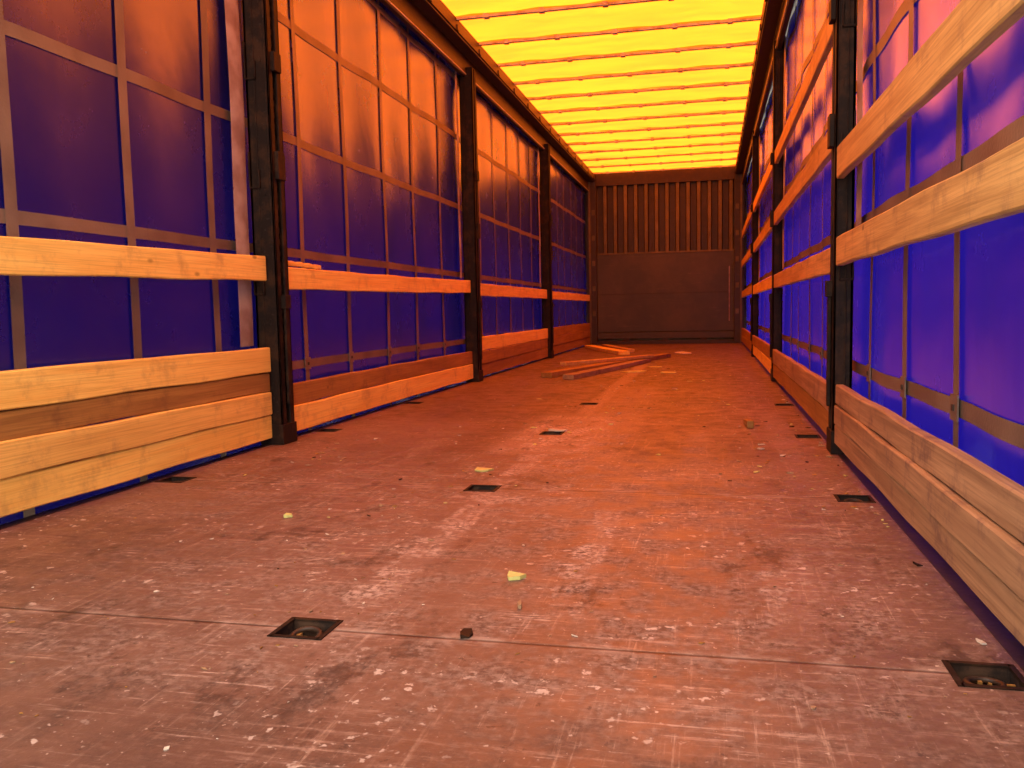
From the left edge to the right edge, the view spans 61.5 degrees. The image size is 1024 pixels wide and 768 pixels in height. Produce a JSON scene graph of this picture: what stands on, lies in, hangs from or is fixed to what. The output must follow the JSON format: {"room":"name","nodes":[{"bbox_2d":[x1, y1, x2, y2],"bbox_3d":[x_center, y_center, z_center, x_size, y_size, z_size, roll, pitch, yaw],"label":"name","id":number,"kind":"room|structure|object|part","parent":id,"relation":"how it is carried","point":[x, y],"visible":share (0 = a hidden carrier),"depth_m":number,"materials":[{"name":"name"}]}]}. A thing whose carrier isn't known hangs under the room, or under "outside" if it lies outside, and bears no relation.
{"room":"loading area","nodes":[
{"label":"loading area","id":0,"kind":"room"},
{"bbox_2d":[0,0,586,524],"bbox_3d":[-0.344,-1.195,7.242,0.041,2.810,13.810,0,5,13],"label":"wall","id":1,"kind":"structure","parent":0,"point":[115,115],"depth_m":3.64,"materials":[{"name":"fabric"}]},
{"bbox_2d":[224,0,253,346],"bbox_3d":[-1.159,-1.188,3.629,0.014,2.060,0.116,0,5,13],"label":"strap","id":2,"kind":"object","parent":1,"relation":"hanging from","point":[231,6],"visible":0.93,"depth_m":3.64,"materials":[{"name":"grey fabric"}]},
{"bbox_2d":[0,346,584,529],"bbox_3d":[-0.282,-0.013,7.302,0.042,0.061,13.750,0,5,13],"label":"trim","id":3,"kind":"structure","parent":1,"relation":"attached to","point":[25,519],"depth_m":3.21,"materials":[{"name":"metal"}]},
{"bbox_2d":[455,71,461,277],"bbox_3d":[-0.422,-1.674,6.815,0.014,1.660,0.046,0,5,13],"label":"strap","id":4,"kind":"object","parent":1,"relation":"hanging from","point":[455,71],"visible":0.95,"depth_m":6.80,"materials":[{"name":"fabric"}]},
{"bbox_2d":[379,0,594,191],"bbox_3d":[-0.319,-2.620,7.077,0.250,0.315,13.750,0,5,13],"label":"roof rail","id":5,"kind":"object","parent":1,"relation":"attached to","point":[432,21],"depth_m":7.20,"materials":[{"name":"metal"}]},
{"bbox_2d":[538,148,540,286],"bbox_3d":[0.319,-1.961,10.018,0.014,1.660,0.046,0,5,13],"label":"strap","id":6,"kind":"object","parent":1,"relation":"hanging from","point":[538,148],"visible":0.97,"depth_m":10.02,"materials":[{"name":"grey fabric"}]},
{"bbox_2d":[0,343,1023,767],"bbox_3d":[0.893,-0.025,7.029,2.430,0.035,13.750,0,5,13],"label":"floor","id":7,"kind":"structure","parent":0,"point":[372,692],"depth_m":1.68,"materials":[{"name":"brown wood"}]},
{"bbox_2d":[155,476,196,482],"bbox_3d":[-1.186,0.355,3.037,0.104,0.037,0.096,0,5,13],"label":"ring","id":8,"kind":"object","parent":7,"relation":"on","point":[161,480],"visible":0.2,"depth_m":3.04,"materials":[{"name":"paint"}]},
{"bbox_2d":[242,0,296,444],"bbox_3d":[-1.064,-0.981,3.764,0.130,2.500,0.134,0,5,13],"label":"support post","id":9,"kind":"object","parent":7,"relation":"on","point":[261,57],"visible":0.99,"depth_m":3.74,"materials":[{"name":"metal"}]},
{"bbox_2d":[0,236,266,280],"bbox_3d":[-1.450,-0.328,2.162,0.027,0.172,3.262,0,5,13],"label":"wooden slat","id":10,"kind":"object","parent":9,"relation":"attached to","point":[19,256],"visible":1,"depth_m":2.81,"materials":[{"name":"brown wood"}]},
{"bbox_2d":[0,373,269,440],"bbox_3d":[-1.447,0.132,2.202,0.027,0.089,3.262,0,5,13],"label":"wooden slat","id":11,"kind":"object","parent":9,"relation":"attached to","point":[35,420],"visible":0.92,"depth_m":2.83,"materials":[{"name":"brown wood"}]},
{"bbox_2d":[0,347,270,410],"bbox_3d":[-1.440,0.034,2.192,0.031,0.115,3.262,0,5,13],"label":"wooden slat","id":12,"kind":"object","parent":9,"relation":"attached to","point":[29,387],"visible":1,"depth_m":2.81,"materials":[{"name":"brown wood"}]},
{"bbox_2d":[0,415,271,517],"bbox_3d":[-1.437,0.328,2.217,0.032,0.113,3.262,0,5,13],"label":"wooden slat","id":13,"kind":"object","parent":9,"relation":"attached to","point":[23,492],"visible":0.88,"depth_m":2.82,"materials":[{"name":"brown wood"}]},
{"bbox_2d":[0,392,271,479],"bbox_3d":[-1.434,0.224,2.208,0.031,0.108,3.262,0,5,13],"label":"wooden slat","id":14,"kind":"object","parent":9,"relation":"attached to","point":[18,456],"visible":0.99,"depth_m":2.81,"materials":[{"name":"brown wood"}]},
{"bbox_2d":[288,261,470,292],"bbox_3d":[-0.697,-0.632,5.411,0.029,0.136,3.164,0,5,13],"label":"wooden slat","id":15,"kind":"object","parent":9,"relation":"attached to","point":[299,278],"depth_m":4.77,"materials":[{"name":"brown wood"}]},
{"bbox_3d":[-1.002,-0.564,4.076,0.020,0.030,0.400,0,5,13],"label":"wooden slat","id":16,"kind":"part","parent":15,"relation":"part of","materials":[{"name":"brown wood"}]},
{"bbox_2d":[294,364,472,430],"bbox_3d":[-0.683,0.032,5.467,0.031,0.128,3.164,0,5,13],"label":"wooden slat","id":17,"kind":"object","parent":9,"relation":"attached to","point":[317,412],"visible":0.94,"depth_m":4.92,"materials":[{"name":"brown wood"}]},
{"bbox_2d":[284,513,291,517],"bbox_3d":[-0.636,0.372,2.439,0.023,0.010,0.022,-3,5,-19],"label":"paper scrap","id":18,"kind":"object","parent":7,"relation":"on","point":[286,515],"visible":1,"depth_m":2.43,"materials":[{"name":"beige paper"}]},
{"bbox_2d":[267,617,343,639],"bbox_3d":[-0.375,0.463,1.571,0.104,0.037,0.096,0,5,13],"label":"ring","id":19,"kind":"object","parent":7,"relation":"on","point":[298,633],"visible":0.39,"depth_m":1.58,"materials":[{"name":"paint"}]},
{"bbox_2d":[315,429,341,431],"bbox_3d":[-0.905,0.246,4.250,0.104,0.037,0.096,0,5,13],"label":"ring","id":20,"kind":"object","parent":7,"relation":"on","point":[320,430],"visible":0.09,"depth_m":4.24,"materials":[{"name":"paint"}]},
{"bbox_2d":[403,402,422,403],"bbox_3d":[-0.624,0.137,5.463,0.104,0.037,0.096,0,5,13],"label":"ring","id":21,"kind":"object","parent":7,"relation":"on","point":[407,402],"visible":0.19,"depth_m":5.43,"materials":[{"name":"paint"}]},
{"bbox_2d":[460,628,472,638],"bbox_3d":[-0.081,0.440,1.523,0.022,0.008,0.038,-2,5,-5],"label":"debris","id":22,"kind":"object","parent":7,"relation":"on","point":[465,632],"visible":1,"depth_m":1.52,"materials":[{"name":"paint"}]},
{"bbox_2d":[459,67,482,381],"bbox_3d":[-0.323,-1.268,6.967,0.130,2.500,0.134,0,5,13],"label":"support post","id":23,"kind":"object","parent":7,"relation":"on","point":[471,234],"visible":0.98,"depth_m":6.92,"materials":[{"name":"metal"}]},
{"bbox_2d":[293,351,472,404],"bbox_3d":[-0.692,-0.081,5.459,0.031,0.107,3.164,0,5,13],"label":"wooden slat","id":24,"kind":"object","parent":23,"relation":"attached to","point":[309,390],"visible":0.96,"depth_m":4.92,"materials":[{"name":"brown wood"}]},
{"bbox_2d":[482,348,547,375],"bbox_3d":[0.056,-0.239,8.672,0.031,0.112,3.164,0,5,13],"label":"wooden slat","id":25,"kind":"object","parent":23,"relation":"attached to","point":[502,364],"visible":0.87,"depth_m":8.43,"materials":[{"name":"brown wood"}]},
{"bbox_2d":[482,339,547,363],"bbox_3d":[0.058,-0.349,8.662,0.032,0.117,3.164,0,5,13],"label":"wooden slat","id":26,"kind":"object","parent":23,"relation":"attached to","point":[490,355],"visible":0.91,"depth_m":8.34,"materials":[{"name":"brown wood"}]},
{"bbox_2d":[463,484,501,491],"bbox_3d":[-0.095,0.354,2.784,0.104,0.037,0.096,0,5,13],"label":"ring","id":27,"kind":"object","parent":7,"relation":"on","point":[471,485],"visible":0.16,"depth_m":2.79,"materials":[{"name":"paint"}]},
{"bbox_2d":[475,467,493,471],"bbox_3d":[-0.105,0.306,3.093,0.060,0.008,0.054,1,5,28],"label":"paper scrap","id":28,"kind":"object","parent":7,"relation":"on","point":[479,469],"visible":1,"depth_m":3.08,"materials":[{"name":"paper"}]},
{"bbox_2d":[8,355,986,749],"bbox_3d":[0.669,0.045,6.012,2.330,0.005,10.961,0,5,13],"label":"wood chips","id":29,"kind":"object","parent":7,"relation":"on","point":[333,449],"visible":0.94,"depth_m":2.95,"materials":[{"name":"beige wood"}]},
{"bbox_2d":[507,571,525,580],"bbox_3d":[0.010,0.410,1.841,0.040,0.010,0.039,-1,5,2],"label":"paper scrap","id":30,"kind":"object","parent":7,"relation":"on","point":[511,575],"visible":1,"depth_m":1.83,"materials":[{"name":"beige paper"}]},
{"bbox_2d":[517,599,521,608],"bbox_3d":[0.015,0.425,1.664,0.008,0.009,0.036,-1,5,2],"label":"paper scrap","id":31,"kind":"object","parent":7,"relation":"on","point":[519,603],"visible":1,"depth_m":1.66,"materials":[{"name":"brown paper"}]},
{"bbox_2d":[539,144,553,357],"bbox_3d":[0.418,-1.554,10.170,0.130,2.500,0.134,0,5,13],"label":"support post","id":32,"kind":"object","parent":7,"relation":"on","point":[545,176],"visible":0.95,"depth_m":10.12,"materials":[{"name":"metal"}]},
{"bbox_2d":[480,284,546,298],"bbox_3d":[0.043,-0.918,8.614,0.032,0.115,3.164,0,5,13],"label":"wooden slat","id":33,"kind":"object","parent":32,"relation":"attached to","point":[490,290],"visible":0.94,"depth_m":8.31,"materials":[{"name":"brown wood"}]},
{"bbox_2d":[482,328,547,350],"bbox_3d":[0.055,-0.463,8.652,0.027,0.122,3.164,0,5,13],"label":"wooden slat","id":34,"kind":"object","parent":32,"relation":"attached to","point":[491,341],"visible":0.93,"depth_m":8.38,"materials":[{"name":"brown wood"}]},
{"bbox_2d":[552,291,589,300],"bbox_3d":[0.829,-1.218,12.011,0.031,0.108,3.562,0,5,13],"label":"wooden slat","id":35,"kind":"object","parent":32,"relation":"attached to","point":[555,295],"visible":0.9,"depth_m":11.87,"materials":[{"name":"brown wood"}]},
{"bbox_2d":[553,337,589,354],"bbox_3d":[0.841,-0.545,12.068,0.030,0.118,3.562,0,5,13],"label":"wooden slat","id":36,"kind":"object","parent":32,"relation":"attached to","point":[562,347],"visible":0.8,"depth_m":11.87,"materials":[{"name":"brown wood"}]},
{"bbox_2d":[553,330,589,345],"bbox_3d":[0.845,-0.658,12.057,0.030,0.117,3.562,0,5,13],"label":"wooden slat","id":37,"kind":"object","parent":32,"relation":"attached to","point":[565,338],"visible":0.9,"depth_m":11.81,"materials":[{"name":"brown wood"}]},
{"bbox_2d":[554,323,589,335],"bbox_3d":[0.838,-0.769,12.049,0.032,0.118,3.562,0,5,13],"label":"wooden slat","id":38,"kind":"object","parent":32,"relation":"attached to","point":[561,330],"visible":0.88,"depth_m":11.86,"materials":[{"name":"brown wood"}]},
{"bbox_2d":[539,431,563,434],"bbox_3d":[0.186,0.246,3.997,0.104,0.037,0.096,0,5,13],"label":"ring","id":39,"kind":"object","parent":7,"relation":"on","point":[541,433],"visible":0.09,"depth_m":4.02,"materials":[{"name":"paint"}]},
{"bbox_2d":[548,428,566,430],"bbox_3d":[0.218,0.216,4.072,0.088,0.009,0.044,0,5,15],"label":"paper scrap","id":40,"kind":"object","parent":7,"relation":"on","point":[552,429],"visible":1,"depth_m":4.07,"materials":[{"name":"white paper"}]},
{"bbox_2d":[579,403,597,404],"bbox_3d":[0.467,0.137,5.210,0.104,0.037,0.096,0,5,13],"label":"ring","id":41,"kind":"object","parent":7,"relation":"on","point":[581,403],"visible":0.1,"depth_m":5.17,"materials":[{"name":"paint"}]},
{"bbox_2d":[541,353,670,377],"bbox_3d":[1.043,-0.205,8.617,0.122,0.045,3.090,2,6,29],"label":"plank","id":42,"kind":"object","parent":7,"relation":"on","point":[554,373],"visible":0.73,"depth_m":7.86,"materials":[{"name":"brown wood"}]},
{"bbox_2d":[563,358,650,379],"bbox_3d":[0.952,-0.155,8.082,0.112,0.040,2.304,1,5,25],"label":"plank","id":43,"kind":"object","parent":7,"relation":"on","point":[585,373],"visible":0.96,"depth_m":7.75,"materials":[{"name":"brown wood"}]},
{"bbox_2d":[560,355,653,364],"bbox_3d":[0.980,-0.243,8.608,0.092,0.030,1.413,4,7,45],"label":"plank","id":44,"kind":"object","parent":43,"relation":"on","point":[637,356],"visible":1,"depth_m":8.50,"materials":[{"name":"brown wood"}]},
{"bbox_2d":[585,345,629,354],"bbox_3d":[1.257,-0.468,11.668,0.152,0.045,2.025,-2,5,-7],"label":"plank","id":45,"kind":"object","parent":7,"relation":"on","point":[592,347],"visible":1,"depth_m":11.25,"materials":[{"name":"brown wood"}]},
{"bbox_2d":[602,344,634,351],"bbox_3d":[1.470,-0.505,12.084,0.112,0.040,1.694,-2,5,-5],"label":"plank","id":46,"kind":"object","parent":7,"relation":"on","point":[603,345],"visible":0.66,"depth_m":11.80,"materials":[{"name":"brown wood"}]},
{"bbox_2d":[620,370,646,372],"bbox_3d":[1.100,-0.116,7.776,0.206,0.010,0.186,-4,6,-29],"label":"paper scrap","id":47,"kind":"object","parent":7,"relation":"on","point":[633,370],"visible":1,"depth_m":7.71,"materials":[{"name":"paper"}]},
{"bbox_2d":[675,351,690,353],"bbox_3d":[2.147,-0.395,10.818,0.206,0.009,0.548,-1,5,2],"label":"paper scrap","id":48,"kind":"object","parent":7,"relation":"on","point":[680,352],"visible":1,"depth_m":10.75,"materials":[{"name":"paper"}]},
{"bbox_2d":[750,130,758,356],"bbox_3d":[2.716,-1.555,9.638,0.092,2.500,0.134,0,5,13],"label":"support post","id":49,"kind":"object","parent":7,"relation":"on","point":[754,301],"visible":0.77,"depth_m":9.59,"materials":[{"name":"metal"}]},
{"bbox_2d":[741,249,751,266],"bbox_3d":[3.128,-1.685,11.437,0.032,0.109,3.562,0,5,13],"label":"wooden slat","id":50,"kind":"object","parent":49,"relation":"attached to","point":[748,255],"visible":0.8,"depth_m":11.48,"materials":[{"name":"brown wood"}]},
{"bbox_2d":[741,335,751,350],"bbox_3d":[3.150,-0.558,11.532,0.030,0.114,3.562,0,5,13],"label":"wooden slat","id":51,"kind":"object","parent":49,"relation":"attached to","point":[744,340],"visible":0.73,"depth_m":11.30,"materials":[{"name":"brown wood"}]},
{"bbox_2d":[741,328,751,342],"bbox_3d":[3.146,-0.664,11.524,0.032,0.113,3.562,0,5,13],"label":"wooden slat","id":52,"kind":"object","parent":49,"relation":"attached to","point":[744,332],"visible":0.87,"depth_m":11.41,"materials":[{"name":"brown wood"}]},
{"bbox_2d":[742,209,751,237],"bbox_3d":[3.119,-2.130,11.399,0.031,0.113,3.562,0,5,13],"label":"wooden slat","id":53,"kind":"object","parent":49,"relation":"attached to","point":[749,217],"visible":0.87,"depth_m":11.29,"materials":[{"name":"brown wood"}]},
{"bbox_2d":[742,285,751,297],"bbox_3d":[3.138,-1.225,11.475,0.031,0.115,3.562,0,5,13],"label":"wooden slat","id":54,"kind":"object","parent":49,"relation":"attached to","point":[748,291],"visible":0.9,"depth_m":11.18,"materials":[{"name":"brown wood"}]},
{"bbox_2d":[753,345,770,373],"bbox_3d":[2.365,-0.254,8.136,0.032,0.113,3.164,0,5,13],"label":"wooden slat","id":55,"kind":"object","parent":49,"relation":"attached to","point":[766,362],"visible":0.76,"depth_m":7.66,"materials":[{"name":"brown wood"}]},
{"bbox_2d":[753,162,771,211],"bbox_3d":[2.333,-1.825,8.003,0.031,0.113,3.164,0,5,13],"label":"wooden slat","id":56,"kind":"object","parent":49,"relation":"attached to","point":[767,176],"visible":0.87,"depth_m":7.79,"materials":[{"name":"brown wood"}]},
{"bbox_2d":[769,40,783,381],"bbox_3d":[1.975,-1.268,6.436,0.092,2.500,0.134,0,5,13],"label":"support post","id":57,"kind":"object","parent":7,"relation":"on","point":[775,299],"visible":0.73,"depth_m":6.38,"materials":[{"name":"metal"}]},
{"bbox_2d":[752,335,770,359],"bbox_3d":[2.361,-0.361,8.128,0.032,0.113,3.164,0,5,13],"label":"wooden slat","id":58,"kind":"object","parent":57,"relation":"attached to","point":[763,346],"visible":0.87,"depth_m":7.97,"materials":[{"name":"brown wood"}]},
{"bbox_2d":[753,218,771,251],"bbox_3d":[2.343,-1.381,8.040,0.031,0.109,3.164,0,5,13],"label":"wooden slat","id":59,"kind":"object","parent":57,"relation":"attached to","point":[765,232],"visible":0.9,"depth_m":7.86,"materials":[{"name":"brown wood"}]},
{"bbox_2d":[753,276,771,293],"bbox_3d":[2.353,-0.917,8.079,0.029,0.109,3.164,0,5,13],"label":"wooden slat","id":60,"kind":"object","parent":57,"relation":"attached to","point":[764,285],"visible":0.91,"depth_m":7.73,"materials":[{"name":"brown wood"}]},
{"bbox_2d":[773,364,827,435],"bbox_3d":[1.625,0.033,4.933,0.031,0.112,3.164,0,5,13],"label":"wooden slat","id":61,"kind":"object","parent":57,"relation":"attached to","point":[813,408],"visible":0.67,"depth_m":4.34,"materials":[{"name":"brown wood"}]},
{"bbox_2d":[774,134,830,224],"bbox_3d":[1.602,-1.094,4.838,0.032,0.109,3.164,0,5,13],"label":"wooden slat","id":62,"kind":"object","parent":57,"relation":"attached to","point":[821,156],"visible":0.91,"depth_m":4.33,"materials":[{"name":"brown wood"}]},
{"bbox_2d":[775,16,832,163],"bbox_3d":[1.594,-1.539,4.800,0.029,0.112,3.164,0,5,13],"label":"wooden slat","id":63,"kind":"object","parent":57,"relation":"attached to","point":[825,44],"visible":0.94,"depth_m":4.24,"materials":[{"name":"brown wood"}]},
{"bbox_2d":[794,434,820,437],"bbox_3d":[1.287,0.245,3.742,0.104,0.037,0.096,0,5,13],"label":"ring","id":64,"kind":"object","parent":7,"relation":"on","point":[796,435],"visible":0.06,"depth_m":3.77,"materials":[{"name":"paint"}]},
{"bbox_2d":[825,0,857,453],"bbox_3d":[1.234,-0.982,3.233,0.092,2.500,0.134,0,5,13],"label":"support post","id":65,"kind":"object","parent":7,"relation":"on","point":[843,14],"visible":0.72,"depth_m":3.21,"materials":[{"name":"metal"}]},
{"bbox_2d":[773,349,828,410],"bbox_3d":[1.619,-0.073,4.925,0.032,0.113,3.164,0,5,13],"label":"wooden slat","id":66,"kind":"object","parent":65,"relation":"attached to","point":[811,382],"visible":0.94,"depth_m":4.34,"materials":[{"name":"brown wood"}]},
{"bbox_2d":[774,248,829,287],"bbox_3d":[1.612,-0.625,4.877,0.029,0.110,3.164,0,5,13],"label":"wooden slat","id":67,"kind":"object","parent":65,"relation":"attached to","point":[817,265],"visible":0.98,"depth_m":4.25,"materials":[{"name":"brown wood"}]},
{"bbox_2d":[834,425,1023,645],"bbox_3d":[0.874,0.331,1.683,0.029,0.082,3.262,0,5,13],"label":"wooden slat","id":68,"kind":"object","parent":65,"relation":"attached to","point":[991,590],"visible":0.71,"depth_m":1.71,"materials":[{"name":"brown wood"}]},
{"bbox_2d":[834,405,1023,600],"bbox_3d":[0.866,0.254,1.678,0.031,0.082,3.262,0,5,13],"label":"wooden slat","id":69,"kind":"object","parent":65,"relation":"attached to","point":[994,546],"visible":0.89,"depth_m":1.68,"materials":[{"name":"brown wood"}]},
{"bbox_2d":[835,384,1023,542],"bbox_3d":[0.873,0.178,1.669,0.030,0.081,3.262,0,5,13],"label":"wooden slat","id":70,"kind":"object","parent":65,"relation":"attached to","point":[1000,498],"visible":1,"depth_m":1.72,"materials":[{"name":"brown wood"}]},
{"bbox_2d":[836,137,1023,265],"bbox_3d":[0.858,-0.346,1.626,0.031,0.123,3.262,0,5,13],"label":"wooden slat","id":71,"kind":"object","parent":65,"relation":"attached to","point":[992,189],"visible":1,"depth_m":1.69,"materials":[{"name":"brown wood"}]},
{"bbox_2d":[837,0,1023,178],"bbox_3d":[0.852,-0.662,1.599,0.027,0.150,3.262,0,5,13],"label":"wooden slat","id":72,"kind":"object","parent":65,"relation":"attached to","point":[972,26],"visible":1,"depth_m":1.83,"materials":[{"name":"brown wood"}]},
{"bbox_2d":[833,494,875,502],"bbox_3d":[1.006,0.354,2.529,0.104,0.037,0.096,0,5,13],"label":"ring","id":73,"kind":"object","parent":7,"relation":"on","point":[872,500],"visible":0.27,"depth_m":2.55,"materials":[{"name":"paint"}]},
{"bbox_2d":[941,660,1023,690],"bbox_3d":[0.726,0.463,1.316,0.104,0.037,0.096,0,5,13],"label":"ring","id":74,"kind":"object","parent":7,"relation":"on","point":[992,683],"visible":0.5,"depth_m":1.33,"materials":[{"name":"paint"}]},
{"bbox_2d":[441,0,763,172],"bbox_3d":[1.028,-2.826,7.618,2.250,0.043,12.060,0,5,13],"label":"ceiling","id":75,"kind":"structure","parent":0,"point":[656,13],"depth_m":7.67,"materials":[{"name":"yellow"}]},
{"bbox_2d":[456,0,673,20],"bbox_3d":[0.649,-2.641,5.981,2.310,0.032,0.044,0,5,13],"label":"bow","id":76,"kind":"object","parent":75,"relation":"attached to","point":[604,4],"visible":0.85,"depth_m":6.06,"materials":[{"name":"metal"}]},
{"bbox_2d":[479,17,760,45],"bbox_3d":[0.788,-2.695,6.582,2.310,0.032,0.044,0,5,13],"label":"bow","id":77,"kind":"object","parent":75,"relation":"attached to","point":[729,20],"visible":0.82,"depth_m":6.56,"materials":[{"name":"metal"}]},
{"bbox_2d":[498,42,756,66],"bbox_3d":[0.928,-2.748,7.184,2.310,0.032,0.044,0,5,13],"label":"bow","id":78,"kind":"object","parent":75,"relation":"attached to","point":[727,45],"visible":0.84,"depth_m":7.16,"materials":[{"name":"metal"}]},
{"bbox_2d":[513,63,752,84],"bbox_3d":[1.067,-2.802,7.786,2.310,0.032,0.044,0,5,13],"label":"bow","id":79,"kind":"object","parent":75,"relation":"attached to","point":[726,66],"visible":0.88,"depth_m":7.76,"materials":[{"name":"metal"}]},
{"bbox_2d":[528,81,749,100],"bbox_3d":[1.206,-2.856,8.388,2.310,0.032,0.044,0,5,13],"label":"bow","id":80,"kind":"object","parent":75,"relation":"attached to","point":[682,87],"visible":0.84,"depth_m":8.37,"materials":[{"name":"metal"}]},
{"bbox_2d":[540,97,746,113],"bbox_3d":[1.345,-2.910,8.989,2.310,0.032,0.044,0,5,13],"label":"bow","id":81,"kind":"object","parent":75,"relation":"attached to","point":[724,99],"visible":0.89,"depth_m":8.97,"materials":[{"name":"metal"}]},
{"bbox_2d":[550,110,744,125],"bbox_3d":[1.485,-2.964,9.591,2.310,0.032,0.044,0,5,13],"label":"bow","id":82,"kind":"object","parent":75,"relation":"attached to","point":[740,111],"visible":0.9,"depth_m":9.57,"materials":[{"name":"metal"}]},
{"bbox_2d":[559,122,742,135],"bbox_3d":[1.624,-3.018,10.193,2.310,0.032,0.044,0,5,13],"label":"bow","id":83,"kind":"object","parent":75,"relation":"attached to","point":[736,123],"visible":0.92,"depth_m":10.17,"materials":[{"name":"metal"}]},
{"bbox_2d":[568,133,740,145],"bbox_3d":[1.763,-3.072,10.795,2.310,0.032,0.044,0,5,13],"label":"bow","id":84,"kind":"object","parent":75,"relation":"attached to","point":[721,134],"visible":0.88,"depth_m":10.77,"materials":[{"name":"metal"}]},
{"bbox_2d":[575,142,738,153],"bbox_3d":[1.902,-3.126,11.396,2.310,0.032,0.044,0,5,13],"label":"bow","id":85,"kind":"object","parent":75,"relation":"attached to","point":[722,143],"visible":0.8,"depth_m":11.38,"materials":[{"name":"metal"}]},
{"bbox_2d":[582,151,737,160],"bbox_3d":[2.042,-3.180,11.998,2.310,0.032,0.044,0,5,13],"label":"bow","id":86,"kind":"object","parent":75,"relation":"attached to","point":[720,152],"visible":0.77,"depth_m":11.98,"materials":[{"name":"metal"}]},
{"bbox_2d":[588,158,736,167],"bbox_3d":[2.181,-3.233,12.600,2.310,0.032,0.044,0,5,13],"label":"bow","id":87,"kind":"object","parent":75,"relation":"attached to","point":[721,159],"visible":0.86,"depth_m":12.58,"materials":[{"name":"metal"}]},
{"bbox_2d":[593,165,734,173],"bbox_3d":[2.320,-3.287,13.202,2.310,0.032,0.044,0,5,13],"label":"bow","id":88,"kind":"object","parent":75,"relation":"attached to","point":[719,166],"visible":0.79,"depth_m":13.18,"materials":[{"name":"metal"}]},
{"bbox_2d":[585,167,746,344],"bbox_3d":[2.405,-1.978,13.567,2.630,2.810,0.220,0,5,13],"label":"wall","id":89,"kind":"structure","parent":0,"point":[665,250],"depth_m":13.57,"materials":[{"name":"brown metal"}]},
{"bbox_2d":[743,419,753,427],"bbox_3d":[1.128,0.182,4.104,0.044,0.036,0.160,-1,5,5],"label":"wood block","id":90,"kind":"object","parent":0,"point":[749,423],"depth_m":4.03,"materials":[{"name":"brown wood"}]},
{"bbox_2d":[746,0,1023,486],"bbox_3d":[2.097,-1.196,6.677,0.040,2.810,13.810,0,5,13],"label":"wall","id":91,"kind":"structure","parent":0,"point":[938,323],"depth_m":2.31,"materials":[{"name":"fabric"}]},
{"bbox_2d":[758,129,759,281],"bbox_3d":[2.720,-1.962,9.462,0.014,1.660,0.046,0,5,13],"label":"strap","id":92,"kind":"object","parent":91,"relation":"hanging from","point":[759,129],"visible":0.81,"depth_m":9.45,"materials":[{"name":"fabric"}]},
{"bbox_2d":[735,0,797,183],"bbox_3d":[2.000,-2.620,6.540,0.250,0.315,13.750,0,5,13],"label":"trim","id":93,"kind":"structure","parent":91,"relation":"attached to","point":[776,15],"depth_m":7.33,"materials":[{"name":"metal"}]},
{"bbox_2d":[782,36,785,268],"bbox_3d":[1.979,-1.675,6.259,0.014,1.660,0.046,0,5,13],"label":"strap","id":94,"kind":"object","parent":91,"relation":"hanging from","point":[785,36],"visible":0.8,"depth_m":6.25,"materials":[{"name":"grey fabric"}]},
{"bbox_2d":[856,0,863,226],"bbox_3d":[1.238,-1.389,3.056,0.014,1.660,0.116,0,5,13],"label":"strap","id":95,"kind":"object","parent":91,"relation":"hanging from","point":[860,2],"visible":0.79,"depth_m":3.06,"materials":[{"name":"fabric"}]},
{"bbox_2d":[742,343,1023,670],"bbox_3d":[2.068,-0.013,6.758,0.042,0.061,13.750,0,5,13],"label":"trim","id":96,"kind":"structure","parent":91,"relation":"attached to","point":[1014,648],"depth_m":1.84,"materials":[{"name":"metal"}]}
]}

